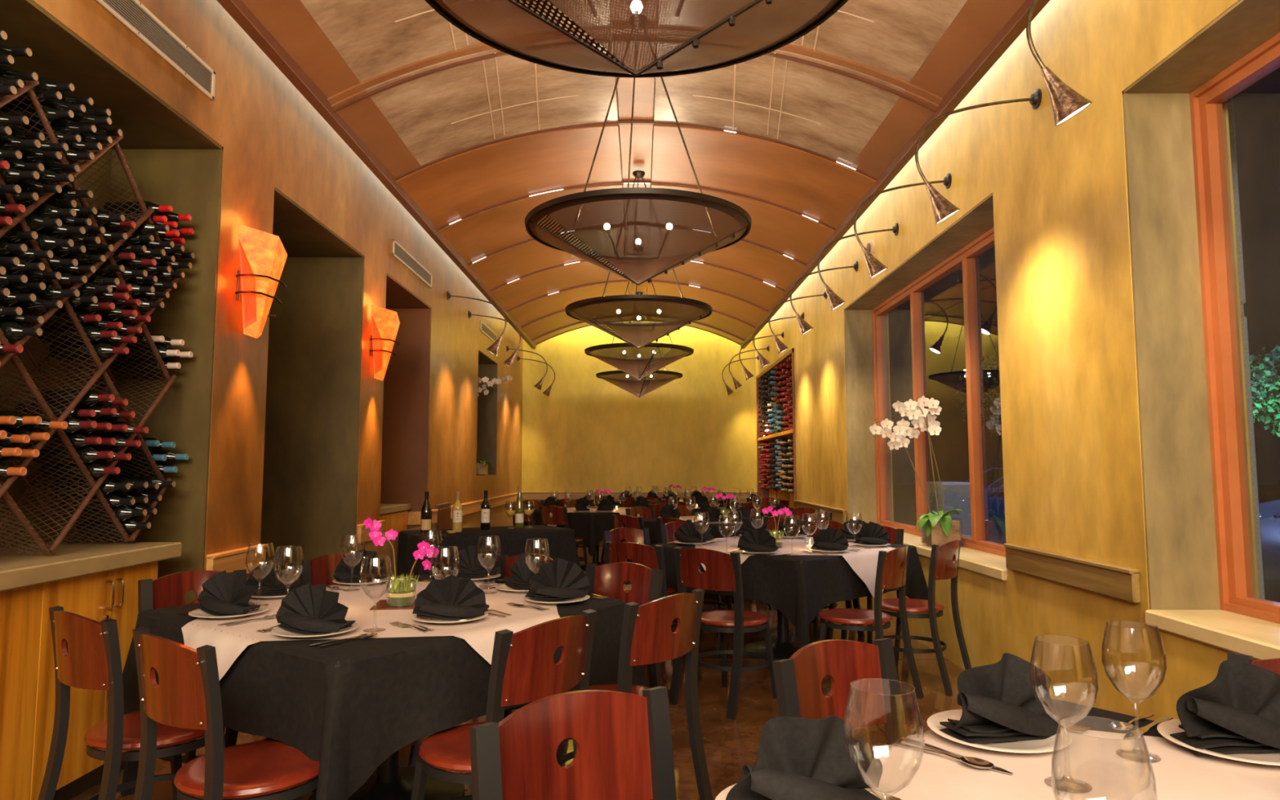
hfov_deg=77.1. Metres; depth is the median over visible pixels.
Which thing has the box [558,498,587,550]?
cafe chair
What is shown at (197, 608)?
fork
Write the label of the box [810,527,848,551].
napkin
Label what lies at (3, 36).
wine bottle
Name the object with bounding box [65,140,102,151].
wine bottle
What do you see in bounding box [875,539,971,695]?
cafe chair
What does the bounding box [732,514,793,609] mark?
cafe chair
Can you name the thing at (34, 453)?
wine bottle
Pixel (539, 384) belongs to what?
gooseneck lamp
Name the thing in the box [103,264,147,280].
wine bottle
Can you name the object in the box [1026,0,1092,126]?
gooseneck lamp
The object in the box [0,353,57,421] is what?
shelf
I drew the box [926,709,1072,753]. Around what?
plate
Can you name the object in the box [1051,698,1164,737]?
tablecloth
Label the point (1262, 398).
tree
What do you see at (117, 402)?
wine bottle
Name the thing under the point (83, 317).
wine bottle
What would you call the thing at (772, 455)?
wine bottle
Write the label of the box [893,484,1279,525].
ground
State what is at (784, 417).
wine bottle
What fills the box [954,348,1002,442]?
tree
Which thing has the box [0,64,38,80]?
wine bottle
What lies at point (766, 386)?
wine bottle
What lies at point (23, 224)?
shelf
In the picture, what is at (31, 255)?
wine bottle
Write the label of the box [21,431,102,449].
wine bottle
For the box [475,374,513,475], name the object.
potted orchid
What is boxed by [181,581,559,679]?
cloth
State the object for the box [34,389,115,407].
wine bottle
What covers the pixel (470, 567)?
napkin
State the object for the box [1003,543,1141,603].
trim
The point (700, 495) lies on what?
napkin
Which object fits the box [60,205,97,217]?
wine bottle
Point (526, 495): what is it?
trim
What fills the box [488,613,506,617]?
table knife
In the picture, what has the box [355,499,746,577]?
trim
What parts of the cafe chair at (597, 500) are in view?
backrest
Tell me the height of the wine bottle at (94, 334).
0.075 m
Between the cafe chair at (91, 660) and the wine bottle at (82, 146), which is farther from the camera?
the wine bottle at (82, 146)
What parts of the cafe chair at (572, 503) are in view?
backrest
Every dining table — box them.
[141,600,623,799]
[579,515,604,569]
[742,560,802,661]
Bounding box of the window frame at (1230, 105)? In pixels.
[1226,97,1265,599]
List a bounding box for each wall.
[0,0,523,603]
[521,287,756,491]
[755,0,1279,720]
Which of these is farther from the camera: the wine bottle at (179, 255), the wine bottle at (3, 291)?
the wine bottle at (179, 255)
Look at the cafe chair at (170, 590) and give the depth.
3.33 m
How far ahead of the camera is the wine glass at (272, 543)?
3.21 m
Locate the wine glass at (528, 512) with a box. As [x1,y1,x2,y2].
[523,502,534,527]
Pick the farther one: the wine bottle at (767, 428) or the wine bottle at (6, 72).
the wine bottle at (767, 428)
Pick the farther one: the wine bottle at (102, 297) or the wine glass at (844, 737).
the wine bottle at (102, 297)
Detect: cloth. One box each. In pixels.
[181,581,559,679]
[546,506,639,526]
[680,515,763,524]
[695,536,894,597]
[864,728,1279,799]
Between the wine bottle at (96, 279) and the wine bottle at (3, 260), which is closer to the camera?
the wine bottle at (3, 260)
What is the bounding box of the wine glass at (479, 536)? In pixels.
[476,536,501,594]
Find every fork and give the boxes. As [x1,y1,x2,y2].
[177,608,199,613]
[256,625,278,631]
[389,622,428,631]
[391,621,435,631]
[480,579,503,583]
[505,603,544,610]
[508,602,549,609]
[866,790,885,799]
[868,787,902,799]
[1057,721,1091,729]
[1058,724,1088,732]
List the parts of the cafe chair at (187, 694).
leg, backrest, leg, seat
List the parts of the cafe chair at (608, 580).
leg, backrest, leg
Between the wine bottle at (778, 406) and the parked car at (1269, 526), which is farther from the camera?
the wine bottle at (778, 406)
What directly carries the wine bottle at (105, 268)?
in the wine rack
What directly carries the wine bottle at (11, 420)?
in the wine rack
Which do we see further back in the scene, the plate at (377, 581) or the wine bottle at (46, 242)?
the plate at (377, 581)
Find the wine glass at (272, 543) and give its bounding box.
[245,542,275,605]
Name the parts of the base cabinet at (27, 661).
door, door, handle, handle, door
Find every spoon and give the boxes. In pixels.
[225,613,276,626]
[312,585,339,589]
[318,632,377,647]
[431,573,448,577]
[479,583,501,587]
[487,607,511,615]
[587,593,608,598]
[893,742,994,768]
[1109,712,1154,731]
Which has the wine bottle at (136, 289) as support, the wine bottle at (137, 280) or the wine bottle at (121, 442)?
the wine bottle at (137, 280)
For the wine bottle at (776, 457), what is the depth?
12.38 m
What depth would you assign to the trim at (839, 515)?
8.70 m
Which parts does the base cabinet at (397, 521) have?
door, door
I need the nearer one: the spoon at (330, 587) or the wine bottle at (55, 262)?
the wine bottle at (55, 262)
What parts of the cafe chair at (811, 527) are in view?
leg, leg, backrest, leg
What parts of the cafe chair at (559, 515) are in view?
leg, backrest, leg, seat, leg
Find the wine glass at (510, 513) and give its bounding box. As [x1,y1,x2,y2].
[504,501,516,528]
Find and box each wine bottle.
[0,30,7,39]
[0,41,32,57]
[0,54,13,64]
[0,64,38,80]
[0,76,24,88]
[0,84,17,95]
[0,86,62,106]
[0,104,74,124]
[0,111,29,126]
[0,125,11,135]
[0,134,40,151]
[0,148,22,160]
[0,160,9,169]
[0,165,39,184]
[0,183,21,195]
[0,191,38,204]
[0,201,25,216]
[0,216,12,225]
[0,225,37,244]
[0,239,26,257]
[0,256,19,266]
[0,266,5,275]
[0,273,27,288]
[0,287,35,306]
[0,288,9,296]
[0,305,22,318]
[0,313,44,325]
[0,321,42,342]
[0,342,23,355]
[0,410,41,431]
[0,415,16,424]
[0,428,30,447]
[0,430,7,439]
[0,444,39,463]
[0,445,22,457]
[0,462,26,479]
[1,256,44,275]
[2,281,45,293]
[3,246,53,262]
[4,159,44,171]
[4,213,62,231]
[7,426,49,446]
[8,125,44,141]
[10,296,62,315]
[13,118,96,134]
[13,402,95,418]
[14,232,74,250]
[15,179,62,196]
[16,126,80,142]
[18,202,75,218]
[19,147,62,163]
[20,195,76,208]
[20,414,67,432]
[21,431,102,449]
[22,271,61,282]
[23,283,79,300]
[24,309,101,327]
[31,254,77,271]
[32,445,113,464]
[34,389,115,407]
[35,76,74,91]
[35,168,74,184]
[35,223,85,239]
[37,324,116,342]
[39,139,68,151]
[40,99,85,112]
[40,159,79,173]
[40,461,119,479]
[42,415,97,434]
[43,270,87,288]
[46,295,97,309]
[49,342,128,359]
[51,244,85,257]
[52,184,93,199]
[52,477,130,495]
[54,147,94,164]
[55,264,95,275]
[57,216,91,226]
[57,493,135,510]
[59,91,93,105]
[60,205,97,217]
[62,234,100,245]
[62,252,105,265]
[62,280,112,296]
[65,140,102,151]
[66,111,111,125]
[71,504,146,521]
[72,301,115,314]
[75,225,105,236]
[75,272,119,285]
[75,417,111,435]
[75,518,151,534]
[77,404,116,420]
[78,132,112,143]
[78,208,124,226]
[81,318,123,330]
[83,244,113,254]
[83,432,115,448]
[84,105,111,116]
[85,229,127,244]
[87,262,124,276]
[89,124,122,136]
[91,291,129,302]
[92,418,128,436]
[93,305,137,321]
[93,447,131,465]
[94,393,128,408]
[95,250,135,264]
[95,333,137,346]
[96,406,135,422]
[97,434,141,451]
[98,476,148,493]
[101,209,167,222]
[102,221,136,232]
[103,200,173,215]
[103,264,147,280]
[104,284,132,292]
[105,320,142,335]
[106,240,146,253]
[107,449,166,465]
[108,421,148,437]
[109,298,140,308]
[109,462,177,476]
[111,359,181,373]
[113,229,154,244]
[115,255,156,270]
[115,315,151,325]
[115,344,180,360]
[115,492,148,506]
[116,436,159,451]
[117,280,155,297]
[121,220,168,235]
[122,296,164,312]
[124,331,164,346]
[124,475,175,492]
[126,275,157,284]
[127,477,159,493]
[128,503,156,519]
[130,490,161,505]
[133,244,165,258]
[134,290,169,301]
[135,238,173,249]
[136,265,171,275]
[139,279,177,291]
[142,436,175,452]
[148,255,174,265]
[151,230,179,239]
[151,334,184,348]
[151,448,188,464]
[153,221,177,227]
[153,271,184,282]
[155,211,191,222]
[156,260,191,271]
[160,236,185,244]
[161,347,193,362]
[163,245,184,254]
[166,251,194,261]
[168,226,194,238]
[420,491,431,532]
[452,491,462,532]
[480,490,490,529]
[515,486,524,528]
[759,466,768,469]
[760,478,772,481]
[761,473,772,475]
[762,484,772,486]
[763,462,774,466]
[764,395,776,398]
[764,444,774,448]
[765,385,776,387]
[765,416,775,418]
[765,422,775,424]
[765,455,775,458]
[766,400,776,403]
[766,426,776,429]
[769,374,781,378]
[770,368,782,374]
[770,379,782,383]
[770,391,782,394]
[770,401,782,404]
[770,413,782,416]
[771,429,782,432]
[771,453,782,456]
[771,475,779,478]
[772,418,782,421]
[772,442,782,445]
[773,408,784,414]
[773,424,785,428]
[774,444,785,448]
[774,466,784,470]
[775,366,788,368]
[775,450,786,453]
[775,455,785,458]
[775,478,786,481]
[775,484,786,487]
[776,437,786,442]
[777,371,788,374]
[777,386,786,391]
[777,403,789,408]
[777,419,788,426]
[777,451,789,455]
[777,457,789,461]
[777,479,790,484]
[778,485,789,489]
[780,469,791,475]
[781,486,793,493]
[782,368,791,372]
[782,386,791,389]
[782,392,792,395]
[782,404,792,407]
[782,422,792,425]
[782,442,793,446]
[782,448,793,452]
[782,475,793,480]
[782,480,793,485]
[783,373,791,377]
[783,380,791,383]
[783,416,792,418]
[783,453,793,457]
[783,459,793,464]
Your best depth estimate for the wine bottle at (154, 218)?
3.73 m
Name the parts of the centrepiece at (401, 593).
flower, flower, flower, flower, flower stem, flower, flower stem, flower, flower, flower, flower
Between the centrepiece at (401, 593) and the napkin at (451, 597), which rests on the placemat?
the centrepiece at (401, 593)
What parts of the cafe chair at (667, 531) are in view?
leg, backrest, leg, leg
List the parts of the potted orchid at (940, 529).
flower, flower, flower, flower, flower, flower, flower, flower stem, flower, flower, flower, flower, flower, flower, flower, flower, flower, flower, flower, flower, flower stem, flower, flower, flower, flower, flower stem, flower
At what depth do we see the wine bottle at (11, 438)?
2.85 m
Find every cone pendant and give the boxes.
[424,0,848,77]
[524,76,751,285]
[564,170,712,348]
[584,279,693,379]
[595,291,682,397]
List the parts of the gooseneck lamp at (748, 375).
lamp shade, arm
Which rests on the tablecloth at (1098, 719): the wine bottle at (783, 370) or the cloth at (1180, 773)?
the cloth at (1180, 773)
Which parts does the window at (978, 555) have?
sill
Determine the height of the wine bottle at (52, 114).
0.075 m
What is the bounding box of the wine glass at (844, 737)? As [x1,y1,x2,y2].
[843,679,924,796]
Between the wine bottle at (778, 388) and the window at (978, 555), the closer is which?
the window at (978, 555)
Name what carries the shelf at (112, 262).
attached to the wine rack
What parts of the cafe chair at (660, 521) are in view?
leg, backrest, leg, leg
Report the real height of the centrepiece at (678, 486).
0.281 m
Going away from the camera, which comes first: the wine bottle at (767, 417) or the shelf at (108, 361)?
the shelf at (108, 361)
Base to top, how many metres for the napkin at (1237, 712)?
0.163 m
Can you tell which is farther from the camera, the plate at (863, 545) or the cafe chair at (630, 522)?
the cafe chair at (630, 522)
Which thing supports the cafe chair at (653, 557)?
on the floor
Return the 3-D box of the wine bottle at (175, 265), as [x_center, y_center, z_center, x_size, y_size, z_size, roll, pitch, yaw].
[-2.340,-0.658,3.913,0.300,0.075,0.073,1,-5,-1]
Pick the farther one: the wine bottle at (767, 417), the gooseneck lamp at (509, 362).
the wine bottle at (767, 417)
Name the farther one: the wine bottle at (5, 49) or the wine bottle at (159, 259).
the wine bottle at (159, 259)
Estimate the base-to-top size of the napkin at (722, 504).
0.156 m
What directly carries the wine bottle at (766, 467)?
on the wine bottle
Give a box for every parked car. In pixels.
[913,467,1004,511]
[983,484,1004,496]
[983,485,1005,544]
[1258,499,1279,517]
[1259,511,1279,519]
[1259,511,1279,602]
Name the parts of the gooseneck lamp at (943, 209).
lamp shade, bulb, arm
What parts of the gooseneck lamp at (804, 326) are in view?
lamp shade, arm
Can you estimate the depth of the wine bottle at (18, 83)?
2.82 m
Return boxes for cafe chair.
[37,605,231,799]
[120,568,284,796]
[132,626,319,799]
[298,552,377,586]
[410,608,596,799]
[469,686,676,799]
[495,553,563,718]
[511,503,535,525]
[523,499,544,509]
[539,505,587,568]
[555,588,713,799]
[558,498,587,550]
[565,562,663,739]
[594,495,613,506]
[600,498,635,560]
[602,527,685,654]
[604,541,701,680]
[611,515,671,594]
[622,496,635,499]
[624,506,656,585]
[644,497,661,501]
[647,499,658,505]
[648,502,672,517]
[653,499,672,503]
[656,517,722,608]
[658,521,734,640]
[668,501,692,514]
[668,546,777,719]
[676,505,694,516]
[683,496,697,504]
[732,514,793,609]
[739,501,762,507]
[745,505,770,516]
[760,497,780,505]
[767,500,788,506]
[772,638,904,745]
[788,506,821,519]
[803,511,832,525]
[804,520,852,636]
[818,545,924,698]
[825,525,911,644]
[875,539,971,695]
[1227,652,1279,674]
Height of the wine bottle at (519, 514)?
0.375 m
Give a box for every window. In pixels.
[871,226,1007,581]
[1145,31,1279,660]
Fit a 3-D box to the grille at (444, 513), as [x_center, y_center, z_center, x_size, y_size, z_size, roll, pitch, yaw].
[-2.096,1.431,8.610,0.008,0.540,0.500,0,-5,0]
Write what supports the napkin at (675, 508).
on the plate
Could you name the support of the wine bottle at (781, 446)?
on the wine bottle at (776, 451)
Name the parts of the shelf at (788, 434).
shelf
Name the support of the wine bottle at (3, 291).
on the wine rack
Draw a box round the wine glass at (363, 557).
[359,557,392,632]
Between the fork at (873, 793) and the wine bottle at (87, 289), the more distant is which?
the wine bottle at (87, 289)
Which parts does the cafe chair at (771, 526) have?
leg, backrest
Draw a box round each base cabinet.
[0,561,158,799]
[379,510,408,535]
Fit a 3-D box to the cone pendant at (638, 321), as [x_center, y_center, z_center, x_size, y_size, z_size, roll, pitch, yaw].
[-0.010,-1.225,7.018,1.278,1.565,1.278,0,-5,0]
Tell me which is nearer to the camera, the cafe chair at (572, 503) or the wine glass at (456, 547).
the wine glass at (456, 547)
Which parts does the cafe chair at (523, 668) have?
leg, seat, leg, backrest, leg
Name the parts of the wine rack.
rod, rod, rod, rod, rod, rod, rod, rod, rod, rod, rod, rod, rod, rod, rod, rod, rod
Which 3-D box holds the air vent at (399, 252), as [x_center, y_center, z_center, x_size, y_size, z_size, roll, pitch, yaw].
[-2.123,-1.263,7.548,0.014,0.140,1.270,0,-5,0]
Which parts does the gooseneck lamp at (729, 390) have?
lamp shade, arm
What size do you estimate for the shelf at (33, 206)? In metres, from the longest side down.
0.351 x 0.296 x 0.003 m
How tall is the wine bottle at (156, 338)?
0.075 m
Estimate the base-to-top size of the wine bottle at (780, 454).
0.100 m
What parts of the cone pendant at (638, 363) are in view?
hanging rod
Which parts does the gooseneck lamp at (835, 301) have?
lamp shade, arm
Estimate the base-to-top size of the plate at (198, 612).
0.020 m
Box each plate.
[187,604,269,619]
[251,594,287,599]
[271,622,358,638]
[332,577,391,586]
[411,611,488,624]
[445,573,501,581]
[495,583,529,592]
[524,595,590,604]
[572,510,593,512]
[593,510,614,512]
[673,540,711,545]
[702,520,727,523]
[706,538,719,542]
[715,782,737,799]
[727,520,742,524]
[737,549,779,555]
[782,534,807,538]
[808,547,849,553]
[850,542,890,546]
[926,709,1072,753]
[1156,719,1279,765]
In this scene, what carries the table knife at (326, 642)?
on the tablecloth at (386, 695)
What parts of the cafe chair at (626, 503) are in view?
leg, leg, backrest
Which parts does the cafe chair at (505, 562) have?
leg, backrest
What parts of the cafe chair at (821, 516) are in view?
leg, backrest, leg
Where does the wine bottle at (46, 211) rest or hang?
in the wine rack
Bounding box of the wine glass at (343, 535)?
[339,534,364,591]
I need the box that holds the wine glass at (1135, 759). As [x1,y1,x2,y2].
[1101,622,1167,763]
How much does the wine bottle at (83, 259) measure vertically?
0.075 m
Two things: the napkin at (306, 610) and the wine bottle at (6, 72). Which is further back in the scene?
the wine bottle at (6, 72)
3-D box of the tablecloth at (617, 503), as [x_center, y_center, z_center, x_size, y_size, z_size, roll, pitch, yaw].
[0.352,1.927,13.235,1.516,0.505,1.519,-5,-7,45]
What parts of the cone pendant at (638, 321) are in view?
hanging rod, hanging rod, hanging rod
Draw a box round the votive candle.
[804,538,812,549]
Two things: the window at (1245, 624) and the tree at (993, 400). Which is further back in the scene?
the tree at (993, 400)
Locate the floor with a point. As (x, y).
(729, 744)
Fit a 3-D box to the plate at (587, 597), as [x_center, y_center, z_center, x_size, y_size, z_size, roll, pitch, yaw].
[-0.340,0.819,3.303,0.270,0.020,0.270,0,-5,0]
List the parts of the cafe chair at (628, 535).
leg, backrest, leg, seat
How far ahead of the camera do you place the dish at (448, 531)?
6.81 m
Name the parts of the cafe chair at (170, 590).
leg, leg, backrest, leg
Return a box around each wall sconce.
[235,224,287,337]
[368,304,399,380]
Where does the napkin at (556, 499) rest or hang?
on the plate
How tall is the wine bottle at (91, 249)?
0.075 m
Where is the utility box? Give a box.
[926,481,971,537]
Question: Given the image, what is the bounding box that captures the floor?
[71,541,964,799]
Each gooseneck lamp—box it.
[446,290,506,355]
[467,310,521,368]
[506,345,547,390]
[517,355,555,396]
[721,355,759,395]
[728,345,768,389]
[738,331,783,380]
[752,311,804,368]
[768,291,827,354]
[790,261,858,335]
[817,222,898,311]
[853,173,951,279]
[915,88,1041,224]
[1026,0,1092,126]
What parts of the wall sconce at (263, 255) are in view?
bracket post, bracket arm, bracket arm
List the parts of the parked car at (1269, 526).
roof rail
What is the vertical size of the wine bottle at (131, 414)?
0.075 m
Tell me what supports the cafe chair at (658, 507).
on the floor
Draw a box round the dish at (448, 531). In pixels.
[446,530,457,533]
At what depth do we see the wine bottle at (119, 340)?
3.43 m
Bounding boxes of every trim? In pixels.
[205,544,267,573]
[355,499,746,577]
[356,520,385,543]
[407,509,438,524]
[450,492,523,519]
[521,491,757,499]
[794,499,846,523]
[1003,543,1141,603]
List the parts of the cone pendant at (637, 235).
hanging rod, hanging rod, hanging rod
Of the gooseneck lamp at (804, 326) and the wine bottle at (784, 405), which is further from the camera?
the wine bottle at (784, 405)
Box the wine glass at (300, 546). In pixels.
[273,546,303,612]
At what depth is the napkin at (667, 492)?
13.86 m
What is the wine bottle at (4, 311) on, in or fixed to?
in the wine rack
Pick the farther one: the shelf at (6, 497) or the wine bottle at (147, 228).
the wine bottle at (147, 228)
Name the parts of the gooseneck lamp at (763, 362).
lamp shade, arm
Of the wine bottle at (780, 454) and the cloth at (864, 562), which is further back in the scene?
the wine bottle at (780, 454)
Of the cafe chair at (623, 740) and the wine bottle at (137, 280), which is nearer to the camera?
the cafe chair at (623, 740)
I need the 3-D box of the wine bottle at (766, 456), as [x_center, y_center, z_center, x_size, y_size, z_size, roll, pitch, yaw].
[2.237,0.931,13.237,0.336,0.100,0.170,0,-5,0]
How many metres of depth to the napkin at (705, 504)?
9.14 m
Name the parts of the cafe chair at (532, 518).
leg, backrest, leg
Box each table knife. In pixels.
[217,617,265,625]
[308,632,377,646]
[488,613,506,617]
[899,737,1013,774]
[1123,715,1173,740]
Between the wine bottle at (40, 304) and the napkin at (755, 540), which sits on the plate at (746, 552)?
the napkin at (755, 540)
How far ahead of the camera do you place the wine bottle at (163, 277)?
3.82 m
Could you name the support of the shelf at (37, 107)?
attached to the wine rack
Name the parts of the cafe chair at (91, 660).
leg, backrest, leg, seat, leg, leg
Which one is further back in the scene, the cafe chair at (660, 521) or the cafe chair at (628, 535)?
the cafe chair at (660, 521)
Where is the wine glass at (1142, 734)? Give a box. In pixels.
[1051,715,1157,799]
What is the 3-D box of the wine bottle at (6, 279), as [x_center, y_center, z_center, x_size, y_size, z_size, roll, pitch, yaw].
[-2.335,-0.430,2.853,0.300,0.075,0.073,0,-5,0]
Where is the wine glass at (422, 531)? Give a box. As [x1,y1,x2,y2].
[420,530,442,582]
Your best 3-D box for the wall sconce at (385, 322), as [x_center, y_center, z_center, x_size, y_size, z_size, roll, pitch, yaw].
[-2.036,-0.444,6.434,0.194,0.590,0.292,0,-5,0]
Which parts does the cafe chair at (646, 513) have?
leg, backrest, leg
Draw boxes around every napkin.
[196,570,260,616]
[244,556,301,595]
[275,582,355,635]
[333,549,387,583]
[412,574,488,620]
[445,545,500,578]
[502,553,544,589]
[524,557,591,601]
[542,496,557,506]
[551,496,560,506]
[574,497,590,511]
[582,494,595,506]
[596,498,613,511]
[604,494,615,506]
[618,490,631,499]
[620,491,630,500]
[630,495,648,507]
[633,496,648,507]
[648,492,657,498]
[659,502,680,516]
[660,504,679,519]
[661,490,674,498]
[665,493,679,501]
[666,494,678,501]
[675,521,707,542]
[690,491,701,497]
[694,493,706,503]
[694,520,715,541]
[697,496,708,506]
[698,500,717,515]
[701,506,725,522]
[712,492,725,503]
[717,497,731,506]
[725,501,742,515]
[725,715,882,799]
[732,506,751,522]
[737,528,779,552]
[739,515,767,534]
[744,493,758,502]
[748,495,760,502]
[767,502,781,516]
[770,503,790,515]
[775,516,805,536]
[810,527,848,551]
[840,519,865,539]
[853,521,889,545]
[939,653,1061,746]
[1169,660,1279,755]
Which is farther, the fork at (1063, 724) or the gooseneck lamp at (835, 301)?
the gooseneck lamp at (835, 301)
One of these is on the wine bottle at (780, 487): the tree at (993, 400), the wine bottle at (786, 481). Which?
the wine bottle at (786, 481)
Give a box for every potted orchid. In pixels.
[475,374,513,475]
[869,395,962,546]
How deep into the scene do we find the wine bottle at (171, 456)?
3.88 m
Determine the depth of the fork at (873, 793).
1.33 m
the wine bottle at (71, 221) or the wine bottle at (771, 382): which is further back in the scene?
the wine bottle at (771, 382)
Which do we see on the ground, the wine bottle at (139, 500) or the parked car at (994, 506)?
the parked car at (994, 506)
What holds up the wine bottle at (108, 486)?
in the wine rack
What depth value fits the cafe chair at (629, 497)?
12.34 m
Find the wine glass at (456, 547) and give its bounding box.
[431,546,459,579]
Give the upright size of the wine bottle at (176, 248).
0.075 m
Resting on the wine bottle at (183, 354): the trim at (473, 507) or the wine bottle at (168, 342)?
the wine bottle at (168, 342)
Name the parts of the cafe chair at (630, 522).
leg, backrest, leg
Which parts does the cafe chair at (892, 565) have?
leg, leg, seat, leg, backrest, leg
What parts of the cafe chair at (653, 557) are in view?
leg, backrest, leg, leg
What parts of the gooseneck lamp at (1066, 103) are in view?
arm, lamp shade, bulb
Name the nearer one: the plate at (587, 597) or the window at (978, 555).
the plate at (587, 597)
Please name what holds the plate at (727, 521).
on the cloth at (686, 517)
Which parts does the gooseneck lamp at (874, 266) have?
lamp shade, arm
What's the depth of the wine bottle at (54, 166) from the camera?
3.11 m
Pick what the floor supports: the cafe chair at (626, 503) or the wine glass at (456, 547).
the cafe chair at (626, 503)
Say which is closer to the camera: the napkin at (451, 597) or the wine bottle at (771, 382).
the napkin at (451, 597)
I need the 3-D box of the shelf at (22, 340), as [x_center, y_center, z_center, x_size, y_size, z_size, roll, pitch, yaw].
[-2.395,-0.290,3.021,0.296,0.351,0.003,0,-49,0]
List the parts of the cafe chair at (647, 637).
leg, seat, leg, backrest, leg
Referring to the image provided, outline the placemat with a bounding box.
[369,599,415,609]
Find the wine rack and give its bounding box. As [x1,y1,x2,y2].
[0,80,180,554]
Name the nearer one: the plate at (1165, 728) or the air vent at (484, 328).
the plate at (1165, 728)
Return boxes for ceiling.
[216,0,1049,348]
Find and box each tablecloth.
[122,574,648,799]
[396,524,580,582]
[524,509,626,555]
[614,501,620,506]
[631,518,804,560]
[650,542,928,647]
[693,508,763,516]
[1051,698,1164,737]
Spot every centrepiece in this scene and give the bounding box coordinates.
[364,517,439,606]
[595,488,611,507]
[668,484,681,492]
[700,486,715,501]
[715,493,735,520]
[761,506,791,548]
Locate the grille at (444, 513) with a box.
[438,506,450,528]
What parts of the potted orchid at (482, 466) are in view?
flower, flower, flower, flower, flower, flower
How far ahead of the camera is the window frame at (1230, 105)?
4.10 m
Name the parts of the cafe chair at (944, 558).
leg, seat, leg, backrest, leg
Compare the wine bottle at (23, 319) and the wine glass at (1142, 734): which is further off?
the wine bottle at (23, 319)
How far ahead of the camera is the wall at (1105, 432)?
3.85 m
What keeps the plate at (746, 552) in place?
on the cloth at (864, 562)
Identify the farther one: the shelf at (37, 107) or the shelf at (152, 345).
the shelf at (152, 345)
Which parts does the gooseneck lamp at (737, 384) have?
lamp shade, arm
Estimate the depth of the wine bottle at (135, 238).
3.60 m
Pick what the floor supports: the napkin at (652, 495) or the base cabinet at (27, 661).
the base cabinet at (27, 661)
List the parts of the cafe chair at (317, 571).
leg, backrest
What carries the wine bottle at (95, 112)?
on the wine bottle at (82, 118)
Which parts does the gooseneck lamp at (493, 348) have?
arm, lamp shade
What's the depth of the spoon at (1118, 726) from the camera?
1.70 m
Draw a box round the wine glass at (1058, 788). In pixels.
[1029,636,1098,793]
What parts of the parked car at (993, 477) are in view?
roof rail, roof rail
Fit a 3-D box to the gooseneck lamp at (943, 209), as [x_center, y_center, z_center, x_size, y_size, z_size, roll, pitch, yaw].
[1.773,-1.282,4.221,0.657,0.726,0.147,0,-5,0]
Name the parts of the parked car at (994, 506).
roof rail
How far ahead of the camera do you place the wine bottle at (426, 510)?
6.89 m
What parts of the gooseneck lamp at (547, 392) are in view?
arm, lamp shade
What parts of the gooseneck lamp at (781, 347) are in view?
lamp shade, arm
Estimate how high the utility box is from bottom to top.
1.300 m
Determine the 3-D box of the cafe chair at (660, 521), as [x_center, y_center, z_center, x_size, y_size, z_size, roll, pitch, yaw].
[0.442,1.486,7.228,0.522,0.865,0.434,4,-6,-42]
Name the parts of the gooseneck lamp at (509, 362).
arm, lamp shade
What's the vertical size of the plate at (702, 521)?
0.020 m
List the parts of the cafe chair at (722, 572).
leg, backrest, leg, seat, leg, leg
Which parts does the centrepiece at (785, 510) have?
flower, flower, flower, flower, flower, flower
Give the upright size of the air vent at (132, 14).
0.150 m
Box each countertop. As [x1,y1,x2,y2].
[0,542,181,591]
[380,503,411,515]
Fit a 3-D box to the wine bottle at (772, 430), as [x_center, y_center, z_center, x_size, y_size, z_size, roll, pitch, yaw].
[2.247,0.487,12.701,0.336,0.100,0.170,0,-5,0]
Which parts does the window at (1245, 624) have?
sill, frame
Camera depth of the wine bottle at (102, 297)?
3.39 m
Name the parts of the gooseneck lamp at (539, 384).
arm, lamp shade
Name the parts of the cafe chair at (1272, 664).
leg, backrest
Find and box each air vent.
[95,0,215,101]
[392,239,431,288]
[435,502,450,528]
[480,320,497,342]
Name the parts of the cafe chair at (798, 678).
leg, backrest, leg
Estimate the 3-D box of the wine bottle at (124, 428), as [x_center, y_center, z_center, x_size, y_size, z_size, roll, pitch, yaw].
[-2.335,0.119,3.414,0.300,0.075,0.073,0,-5,-1]
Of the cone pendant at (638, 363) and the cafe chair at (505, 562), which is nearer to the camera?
the cafe chair at (505, 562)
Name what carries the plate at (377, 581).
on the cloth at (232, 641)
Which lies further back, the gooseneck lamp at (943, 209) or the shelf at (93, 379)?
the gooseneck lamp at (943, 209)
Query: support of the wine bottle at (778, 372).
on the wine bottle
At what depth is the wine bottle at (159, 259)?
3.77 m
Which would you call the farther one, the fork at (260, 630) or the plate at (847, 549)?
the plate at (847, 549)
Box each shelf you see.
[0,88,69,173]
[0,177,17,214]
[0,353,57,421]
[0,368,97,418]
[0,440,38,484]
[0,486,90,553]
[0,492,49,554]
[4,183,55,215]
[8,309,47,344]
[14,218,62,288]
[15,431,97,487]
[22,299,103,368]
[30,437,125,486]
[30,486,130,542]
[39,323,136,368]
[39,368,136,426]
[64,252,103,289]
[66,177,106,243]
[68,488,160,542]
[72,141,148,213]
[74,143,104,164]
[102,253,139,312]
[102,380,166,425]
[103,322,171,380]
[106,213,142,244]
[107,435,164,478]
[111,213,173,271]
[755,347,796,508]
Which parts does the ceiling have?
panel, panel, panel, panel, panel, panel, panel, panel, panel, panel, panel, panel, panel, panel, panel, panel, panel, panel, panel, panel, panel, panel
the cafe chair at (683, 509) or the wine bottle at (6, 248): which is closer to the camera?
the wine bottle at (6, 248)
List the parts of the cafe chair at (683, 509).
leg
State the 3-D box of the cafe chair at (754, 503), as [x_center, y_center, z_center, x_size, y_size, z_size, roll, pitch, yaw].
[1.341,1.783,10.737,0.434,0.865,0.522,4,-7,-42]
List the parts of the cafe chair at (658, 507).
backrest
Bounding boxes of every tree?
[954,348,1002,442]
[1248,344,1279,436]

